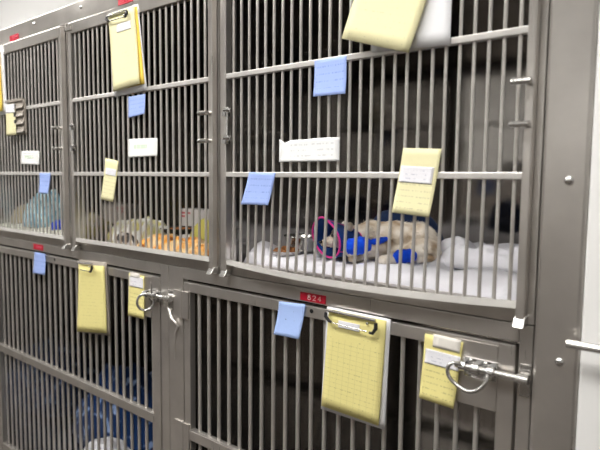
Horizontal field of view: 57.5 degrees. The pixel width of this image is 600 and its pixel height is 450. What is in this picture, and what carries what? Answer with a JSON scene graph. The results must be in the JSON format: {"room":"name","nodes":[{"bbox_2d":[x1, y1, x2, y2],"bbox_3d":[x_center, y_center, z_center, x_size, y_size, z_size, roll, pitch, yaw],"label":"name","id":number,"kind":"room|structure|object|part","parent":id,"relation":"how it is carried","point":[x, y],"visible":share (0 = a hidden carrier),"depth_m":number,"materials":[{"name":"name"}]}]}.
{"room":"veterinary clinic","nodes":[
{"label":"veterinary clinic","id":0,"kind":"room"},
{"bbox_2d":[0,0,80,29],"bbox_3d":[-0.235,-0.356,2.396,7.000,2.800,0.050,4,6,39],"label":"wall","id":1,"kind":"structure","parent":0,"point":[12,12],"depth_m":3.54,"materials":[{"name":"white paint"}]},
{"bbox_2d":[575,7,599,449],"bbox_3d":[1.463,-0.179,0.514,1.984,2.800,0.766,4,6,39],"label":"wall partition","id":2,"kind":"structure","parent":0,"point":[588,411],"depth_m":0.86,"materials":[{"name":"white paint"}]},
{"bbox_2d":[566,339,599,353],"bbox_3d":[0.539,0.192,0.769,0.296,0.032,0.040,4,6,39],"label":"wall rail","id":3,"kind":"object","parent":2,"relation":"attached to","point":[595,348],"visible":1,"depth_m":0.83,"materials":[{"name":"silver metal"}]},
{"bbox_3d":[-1.569,1.189,0.881,7.000,0.050,4.160,4,6,39],"label":"floor","id":4,"kind":"structure","parent":0,"visible":0},
{"bbox_2d":[0,236,170,449],"bbox_3d":[-0.636,0.556,2.204,1.204,1.006,0.769,4,6,39],"label":"lower kennel","id":5,"kind":"object","parent":4,"relation":"on","point":[47,366],"visible":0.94,"depth_m":2.05,"materials":[{"name":"silver metal"}]},
{"bbox_2d":[0,26,72,248],"bbox_3d":[-0.857,-0.329,2.321,0.767,0.735,0.758,4,6,39],"label":"upper kennel","id":6,"kind":"object","parent":5,"relation":"on","point":[36,65],"visible":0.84,"depth_m":1.97,"materials":[{"name":"silver metal"}]},
{"bbox_2d":[0,46,6,114],"bbox_3d":[-1.167,-0.550,2.087,0.180,0.264,0.013,4,6,39],"label":"clipboard","id":7,"kind":"object","parent":6,"relation":"attached to","point":[3,97],"visible":0.97,"depth_m":2.05,"materials":[{"name":"yellow plastic"}]},
{"bbox_2d":[5,98,26,135],"bbox_3d":[-1.038,-0.393,1.994,0.143,0.130,0.015,4,6,39],"label":"card holder","id":8,"kind":"object","parent":6,"relation":"attached to","point":[19,103],"visible":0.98,"depth_m":1.97,"materials":[{"name":"beige"}]},
{"bbox_2d":[6,104,15,135],"bbox_3d":[-1.060,-0.386,2.004,0.081,0.114,0.003,4,6,39],"label":"slip","id":9,"kind":"object","parent":8,"relation":"attached to","point":[10,127],"visible":1,"depth_m":2.00,"materials":[{"name":"yellow paper"}]},
{"bbox_2d":[21,151,39,164],"bbox_3d":[-0.966,-0.240,1.957,0.140,0.052,0.002,4,6,39],"label":"name card","id":10,"kind":"object","parent":6,"relation":"attached to","point":[27,157],"visible":1,"depth_m":1.96,"materials":[{"name":"white paper"}]},
{"bbox_2d":[0,222,60,234],"bbox_3d":[-0.939,0.011,2.264,0.728,0.044,0.408,4,6,39],"label":"liner","id":11,"kind":"object","parent":6,"relation":"in","point":[8,222],"visible":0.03,"depth_m":2.11,"materials":[{"name":"grey fabric"}]},
{"bbox_2d":[11,204,24,223],"bbox_3d":[-1.150,-0.049,2.302,0.130,0.085,0.119,4,6,39],"label":"cushion","id":12,"kind":"object","parent":11,"relation":"on","point":[23,204],"visible":0.16,"depth_m":2.25,"materials":[{"name":"beige fabric"}]},
{"bbox_2d":[24,189,62,227],"bbox_3d":[-1.012,-0.071,2.196,0.225,0.150,0.158,4,6,39],"label":"folded towel","id":13,"kind":"object","parent":11,"relation":"on","point":[54,189],"visible":0.3,"depth_m":2.13,"materials":[{"name":"teal fabric"}]},
{"bbox_2d":[52,220,60,229],"bbox_3d":[-0.905,-0.001,2.050,0.060,0.037,0.055,4,6,39],"label":"cloth","id":14,"kind":"object","parent":11,"relation":"on","point":[55,220],"visible":0.39,"depth_m":2.03,"materials":[{"name":"blue fabric"}]},
{"bbox_3d":[-1.057,-0.193,2.045,0.683,0.012,0.014,4,6,39],"label":"cross rail","id":15,"kind":"part","parent":6,"relation":"part of","materials":[{"name":"silver metal"}]},
{"bbox_3d":[-1.059,0.022,2.063,0.681,0.012,0.015,4,6,39],"label":"rail","id":16,"kind":"part","parent":6,"relation":"part of","materials":[{"name":"silver metal"}]},
{"bbox_3d":[-1.054,-0.427,2.025,0.683,0.012,0.014,4,6,39],"label":"cross rail","id":17,"kind":"part","parent":6,"relation":"part of","materials":[{"name":"silver metal"}]},
{"bbox_2d":[39,173,49,193],"bbox_3d":[-0.888,-0.144,1.898,0.078,0.072,0.007,4,6,39],"label":"sticky note","id":18,"kind":"object","parent":6,"relation":"attached to","point":[44,178],"visible":1,"depth_m":1.90,"materials":[{"name":"blue paper"}]},
{"bbox_2d":[0,0,137,45],"bbox_3d":[-0.267,-0.682,1.832,2.416,0.060,0.707,4,6,39],"label":"header panel","id":19,"kind":"object","parent":6,"relation":"on","point":[81,9],"visible":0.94,"depth_m":1.81,"materials":[{"name":"silver metal"}]},
{"bbox_3d":[-1.053,-0.691,2.015,0.070,0.020,0.003,4,6,39],"label":"number plate","id":20,"kind":"part","parent":19,"relation":"part of","materials":[{"name":"red plastic"}]},
{"bbox_3d":[-0.502,-0.648,1.574,0.070,0.020,0.003,4,6,39],"label":"number plate","id":21,"kind":"part","parent":19,"relation":"part of","materials":[{"name":"red plastic"}]},
{"bbox_3d":[-0.958,0.081,2.001,0.070,0.019,0.003,4,6,39],"label":"number plate","id":22,"kind":"part","parent":5,"relation":"part of","materials":[{"name":"red plastic"}]},
{"bbox_2d":[33,252,45,274],"bbox_3d":[-0.950,0.141,1.990,0.091,0.079,0.007,4,6,39],"label":"sticky note","id":23,"kind":"object","parent":5,"relation":"attached to","point":[39,258],"visible":1,"depth_m":1.99,"materials":[{"name":"blue paper"}]},
{"bbox_3d":[-0.836,0.537,1.946,1.050,0.028,0.020,4,6,39],"label":"cross rail","id":24,"kind":"part","parent":5,"relation":"part of","materials":[{"name":"silver metal"}]},
{"bbox_2d":[77,259,110,335],"bbox_3d":[-0.677,0.240,1.767,0.188,0.254,0.023,4,6,39],"label":"clipboard","id":25,"kind":"object","parent":5,"relation":"attached to","point":[93,317],"visible":1,"depth_m":1.76,"materials":[{"name":"yellow paper"},{"name":"grey plastic"},{"name":"polished stainless steel"}]},
{"bbox_2d":[83,436,130,449],"bbox_3d":[-0.677,0.892,1.998,0.456,0.193,0.180,4,6,39],"label":"bath towel","id":26,"kind":"object","parent":5,"relation":"in","point":[108,437],"visible":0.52,"depth_m":2.02,"materials":[{"name":"white fabric"}]},
{"bbox_2d":[72,362,152,449],"bbox_3d":[-0.776,0.779,2.473,0.627,0.336,0.421,4,6,39],"label":"blanket","id":27,"kind":"object","parent":5,"relation":"in","point":[142,389],"visible":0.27,"depth_m":2.35,"materials":[{"name":"blue fabric"}]},
{"bbox_2d":[128,272,143,318],"bbox_3d":[-0.486,0.209,1.621,0.080,0.133,0.005,4,6,39],"label":"slip","id":28,"kind":"object","parent":5,"relation":"attached to","point":[136,281],"visible":0.97,"depth_m":1.62,"materials":[{"name":"yellow paper"}]},
{"bbox_2d":[64,0,219,274],"bbox_3d":[-0.274,-0.284,1.855,0.723,0.735,0.758,4,6,39],"label":"upper kennel","id":29,"kind":"object","parent":5,"relation":"on","point":[181,38],"visible":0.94,"depth_m":1.69,"materials":[{"name":"silver metal"}]},
{"bbox_3d":[-0.730,-0.316,1.757,0.026,0.021,0.019,4,6,39],"label":"hinge knob","id":30,"kind":"part","parent":29,"relation":"part of","materials":[{"name":"silver metal"}]},
{"bbox_3d":[-0.731,-0.286,1.763,0.005,0.066,0.005,2,5,16],"label":"hinge rod","id":31,"kind":"part","parent":29,"relation":"part of","materials":[{"name":"silver metal"}]},
{"bbox_3d":[-0.730,-0.250,1.763,0.026,0.021,0.019,4,6,39],"label":"hinge knob","id":32,"kind":"part","parent":29,"relation":"part of","materials":[{"name":"silver metal"}]},
{"bbox_2d":[101,158,118,201],"bbox_3d":[-0.573,-0.136,1.645,0.090,0.132,0.007,4,6,39],"label":"slip","id":33,"kind":"object","parent":29,"relation":"attached to","point":[111,166],"visible":1,"depth_m":1.64,"materials":[{"name":"yellow paper"}]},
{"bbox_2d":[105,4,146,96],"bbox_3d":[-0.496,-0.492,1.544,0.179,0.242,0.023,4,6,39],"label":"clipboard","id":34,"kind":"object","parent":29,"relation":"attached to","point":[127,56],"visible":1,"depth_m":1.54,"materials":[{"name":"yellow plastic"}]},
{"bbox_2d":[128,94,144,117],"bbox_3d":[-0.461,-0.335,1.541,0.081,0.061,0.004,4,6,39],"label":"sticky note","id":35,"kind":"object","parent":29,"relation":"attached to","point":[136,104],"visible":1,"depth_m":1.54,"materials":[{"name":"blue paper"}]},
{"bbox_3d":[-0.476,-0.382,1.561,0.652,0.012,0.014,4,6,39],"label":"cross rail","id":36,"kind":"part","parent":29,"relation":"part of","materials":[{"name":"silver metal"}]},
{"bbox_3d":[-0.478,-0.147,1.581,0.652,0.012,0.014,4,6,39],"label":"cross rail","id":37,"kind":"part","parent":29,"relation":"part of","materials":[{"name":"silver metal"}]},
{"bbox_3d":[-0.480,0.067,1.600,0.650,0.012,0.015,4,6,39],"label":"rail","id":38,"kind":"part","parent":29,"relation":"part of","materials":[{"name":"silver metal"}]},
{"bbox_2d":[128,138,157,157],"bbox_3d":[-0.443,-0.217,1.537,0.137,0.053,0.002,4,6,39],"label":"name card","id":39,"kind":"object","parent":29,"relation":"attached to","point":[145,147],"visible":1,"depth_m":1.53,"materials":[{"name":"white paper"}]},
{"bbox_3d":[-0.279,0.065,1.902,0.659,0.011,0.638,4,6,39],"label":"liner","id":40,"kind":"object","parent":29,"relation":"in","visible":0},
{"bbox_2d":[117,232,138,245],"bbox_3d":[-0.548,0.048,1.732,0.132,0.051,0.047,4,6,39],"label":"cloth","id":41,"kind":"object","parent":40,"relation":"on","point":[122,233],"visible":0.38,"depth_m":1.72,"materials":[{"name":"grey fabric"}]},
{"bbox_2d":[107,216,177,242],"bbox_3d":[-0.536,0.016,1.856,0.324,0.094,0.151,4,6,39],"label":"patterned cloth","id":42,"kind":"object","parent":40,"relation":"on","point":[148,217],"visible":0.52,"depth_m":1.81,"materials":[{"name":"fabric"}]},
{"bbox_2d":[160,226,194,233],"bbox_3d":[-0.395,0.017,1.800,0.132,0.018,0.132,4,6,39],"label":"food tray","id":43,"kind":"object","parent":42,"relation":"on","point":[171,227],"visible":0.35,"depth_m":1.76,"materials":[{"name":"grey"}]},
{"bbox_2d":[137,233,208,255],"bbox_3d":[-0.371,0.055,1.635,0.328,0.059,0.124,4,6,39],"label":"patterned blanket","id":44,"kind":"object","parent":40,"relation":"on","point":[171,234],"visible":0.48,"depth_m":1.58,"materials":[{"name":"orange fabric"}]},
{"bbox_2d":[182,208,208,237],"bbox_3d":[-0.355,0.000,1.953,0.170,0.114,0.061,4,6,39],"label":"carton","id":45,"kind":"object","parent":40,"relation":"on","point":[183,209],"visible":0.12,"depth_m":1.94,"materials":[{"name":"white cardboard"}]},
{"bbox_2d":[190,218,208,242],"bbox_3d":[-0.296,0.027,1.741,0.124,0.097,0.102,4,6,39],"label":"towel","id":46,"kind":"object","parent":40,"relation":"on","point":[203,219],"visible":0.3,"depth_m":1.71,"materials":[{"name":"yellow fabric"}]},
{"bbox_3d":[-0.446,0.209,1.599,0.040,0.119,0.006,4,6,39],"label":"latch plate","id":47,"kind":"part","parent":5,"relation":"part of","materials":[{"name":"silver metal"}]},
{"bbox_3d":[-0.417,0.200,1.554,0.095,0.011,0.011,4,6,39],"label":"bolt rod","id":48,"kind":"part","parent":5,"relation":"part of","materials":[{"name":"silver metal"}]},
{"bbox_2d":[161,265,534,449],"bbox_3d":[0.218,0.622,1.529,0.980,1.006,0.755,4,6,39],"label":"lower kennel","id":49,"kind":"object","parent":4,"relation":"on","point":[236,384],"visible":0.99,"depth_m":1.49,"materials":[{"name":"silver metal"}]},
{"bbox_3d":[0.024,0.604,1.257,0.832,0.028,0.020,4,6,39],"label":"cross rail","id":50,"kind":"part","parent":49,"relation":"part of","materials":[{"name":"silver metal"}]},
{"bbox_2d":[274,301,305,338],"bbox_3d":[-0.025,0.216,1.247,0.086,0.082,0.011,4,6,39],"label":"sticky note","id":51,"kind":"object","parent":49,"relation":"attached to","point":[290,316],"visible":1,"depth_m":1.25,"materials":[{"name":"blue paper"}]},
{"bbox_3d":[0.029,0.161,1.211,0.070,0.018,0.003,4,6,39],"label":"number plate","id":52,"kind":"part","parent":49,"relation":"part of","materials":[{"name":"red plastic"}]},
{"bbox_2d":[321,306,390,429],"bbox_3d":[0.107,0.296,1.138,0.167,0.232,0.023,4,6,39],"label":"clipboard","id":53,"kind":"object","parent":49,"relation":"attached to","point":[356,350],"visible":1,"depth_m":1.13,"materials":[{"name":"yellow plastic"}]},
{"bbox_2d":[219,0,550,328],"bbox_3d":[0.309,-0.238,1.388,0.767,0.735,0.758,4,6,39],"label":"upper kennel","id":54,"kind":"object","parent":49,"relation":"on","point":[479,98],"depth_m":1.33,"materials":[{"name":"silver metal"}]},
{"bbox_3d":[-0.175,-0.206,1.318,0.026,0.021,0.019,4,6,39],"label":"hinge knob","id":55,"kind":"part","parent":54,"relation":"part of","materials":[{"name":"silver metal"}]},
{"bbox_3d":[-0.174,-0.272,1.312,0.026,0.021,0.019,4,6,39],"label":"hinge knob","id":56,"kind":"part","parent":54,"relation":"part of","materials":[{"name":"silver metal"}]},
{"bbox_3d":[-0.176,-0.243,1.318,0.005,0.066,0.005,2,5,16],"label":"hinge rod","id":57,"kind":"part","parent":54,"relation":"part of","materials":[{"name":"silver metal"}]},
{"bbox_2d":[241,172,274,204],"bbox_3d":[-0.098,-0.084,1.264,0.102,0.076,0.009,4,6,39],"label":"sticky note","id":58,"kind":"object","parent":54,"relation":"attached to","point":[259,186],"visible":1,"depth_m":1.26,"materials":[{"name":"blue paper"}]},
{"bbox_3d":[0.017,-0.161,1.170,0.163,0.050,0.002,4,6,39],"label":"torn paper strip","id":59,"kind":"part","parent":54,"relation":"part of","materials":[{"name":"white paper"}]},
{"bbox_2d":[313,55,346,96],"bbox_3d":[0.060,-0.304,1.119,0.084,0.077,0.009,4,6,39],"label":"sticky note","id":60,"kind":"object","parent":54,"relation":"attached to","point":[330,73],"visible":1,"depth_m":1.12,"materials":[{"name":"blue paper"}]},
{"bbox_3d":[0.090,0.117,1.135,0.699,0.022,0.027,4,6,39],"label":"rail","id":61,"kind":"part","parent":54,"relation":"part of","materials":[{"name":"silver metal"}]},
{"bbox_3d":[0.096,-0.102,1.121,0.701,0.012,0.014,4,6,39],"label":"cross rail","id":62,"kind":"part","parent":54,"relation":"part of","materials":[{"name":"silver metal"}]},
{"bbox_3d":[0.098,-0.337,1.101,0.701,0.012,0.014,4,6,39],"label":"cross rail","id":63,"kind":"part","parent":54,"relation":"part of","materials":[{"name":"silver metal"}]},
{"bbox_2d":[244,241,518,300],"bbox_3d":[0.325,0.073,1.438,0.754,0.086,0.686,4,6,39],"label":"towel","id":64,"kind":"object","parent":54,"relation":"in","point":[487,272],"visible":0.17,"depth_m":1.14,"materials":[{"name":"white fabric"}]},
{"bbox_2d":[273,246,302,255],"bbox_3d":[-0.034,0.061,1.355,0.082,0.021,0.082,4,6,39],"label":"dish","id":65,"kind":"object","parent":64,"relation":"on","point":[283,248],"visible":0.61,"depth_m":1.34,"materials":[{"name":"white"}]},
{"bbox_3d":[-0.034,0.067,1.356,0.082,0.009,0.082,4,6,39],"label":"dish","id":66,"kind":"part","parent":65,"relation":"part of","materials":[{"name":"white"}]},
{"bbox_2d":[284,233,313,251],"bbox_3d":[0.006,0.046,1.409,0.097,0.039,0.097,4,6,39],"label":"bowl","id":67,"kind":"object","parent":64,"relation":"on","point":[310,246],"visible":0.55,"depth_m":1.37,"materials":[{"name":"silver metal"}]},
{"bbox_2d":[312,216,441,263],"bbox_3d":[0.186,0.032,1.266,0.289,0.106,0.170,-1,5,-18],"label":"dog","id":68,"kind":"object","parent":64,"relation":"on","point":[420,227],"visible":0.7,"depth_m":1.24},
{"bbox_2d":[374,210,443,240],"bbox_3d":[0.268,0.014,1.406,0.219,0.128,0.098,1,5,0],"label":"fleece blanket","id":69,"kind":"object","parent":64,"relation":"on","point":[384,214],"visible":0.18,"depth_m":1.38,"materials":[{"name":"blue fabric"}]},
{"bbox_2d":[441,236,475,251],"bbox_3d":[0.377,0.052,1.310,0.097,0.056,0.108,-2,5,-24],"label":"towel","id":70,"kind":"object","parent":64,"relation":"on","point":[446,243],"visible":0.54,"depth_m":1.28,"materials":[{"name":"white fabric"}]},
{"bbox_2d":[445,245,517,272],"bbox_3d":[0.413,0.069,1.172,0.204,0.047,0.127,4,6,39],"label":"towel","id":71,"kind":"object","parent":64,"relation":"on","point":[488,251],"visible":0.61,"depth_m":1.15,"materials":[{"name":"white fabric"}]},
{"bbox_2d":[342,0,451,52],"bbox_3d":[0.174,-0.452,1.006,0.219,0.276,0.023,4,6,39],"label":"clipboard","id":72,"kind":"object","parent":54,"relation":"attached to","point":[385,25],"visible":1,"depth_m":1.00,"materials":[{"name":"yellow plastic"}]},
{"bbox_2d":[392,148,440,216],"bbox_3d":[0.214,-0.079,1.011,0.093,0.127,0.011,4,6,39],"label":"slip","id":73,"kind":"object","parent":54,"relation":"attached to","point":[418,172],"visible":1,"depth_m":1.01,"materials":[{"name":"yellow paper"}]},
{"bbox_2d":[419,333,462,408],"bbox_3d":[0.262,0.271,1.019,0.080,0.131,0.009,4,6,39],"label":"slip","id":74,"kind":"object","parent":49,"relation":"attached to","point":[435,387],"visible":0.92,"depth_m":1.02,"materials":[{"name":"yellow paper"}]},
{"bbox_3d":[0.317,0.268,0.987,0.078,0.119,0.006,4,6,39],"label":"latch plate","id":75,"kind":"part","parent":49,"relation":"part of","materials":[{"name":"silver metal"}]},
{"bbox_3d":[0.330,0.256,0.955,0.122,0.011,0.011,4,6,39],"label":"bolt rod","id":76,"kind":"part","parent":49,"relation":"part of","materials":[{"name":"silver metal"}]},
{"bbox_2d":[529,0,599,449],"bbox_3d":[0.636,0.288,1.174,0.070,1.742,0.712,4,6,39],"label":"end panel","id":77,"kind":"object","parent":4,"relation":"on","point":[573,25],"visible":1,"depth_m":0.87,"materials":[{"name":"silver metal"}]}
]}

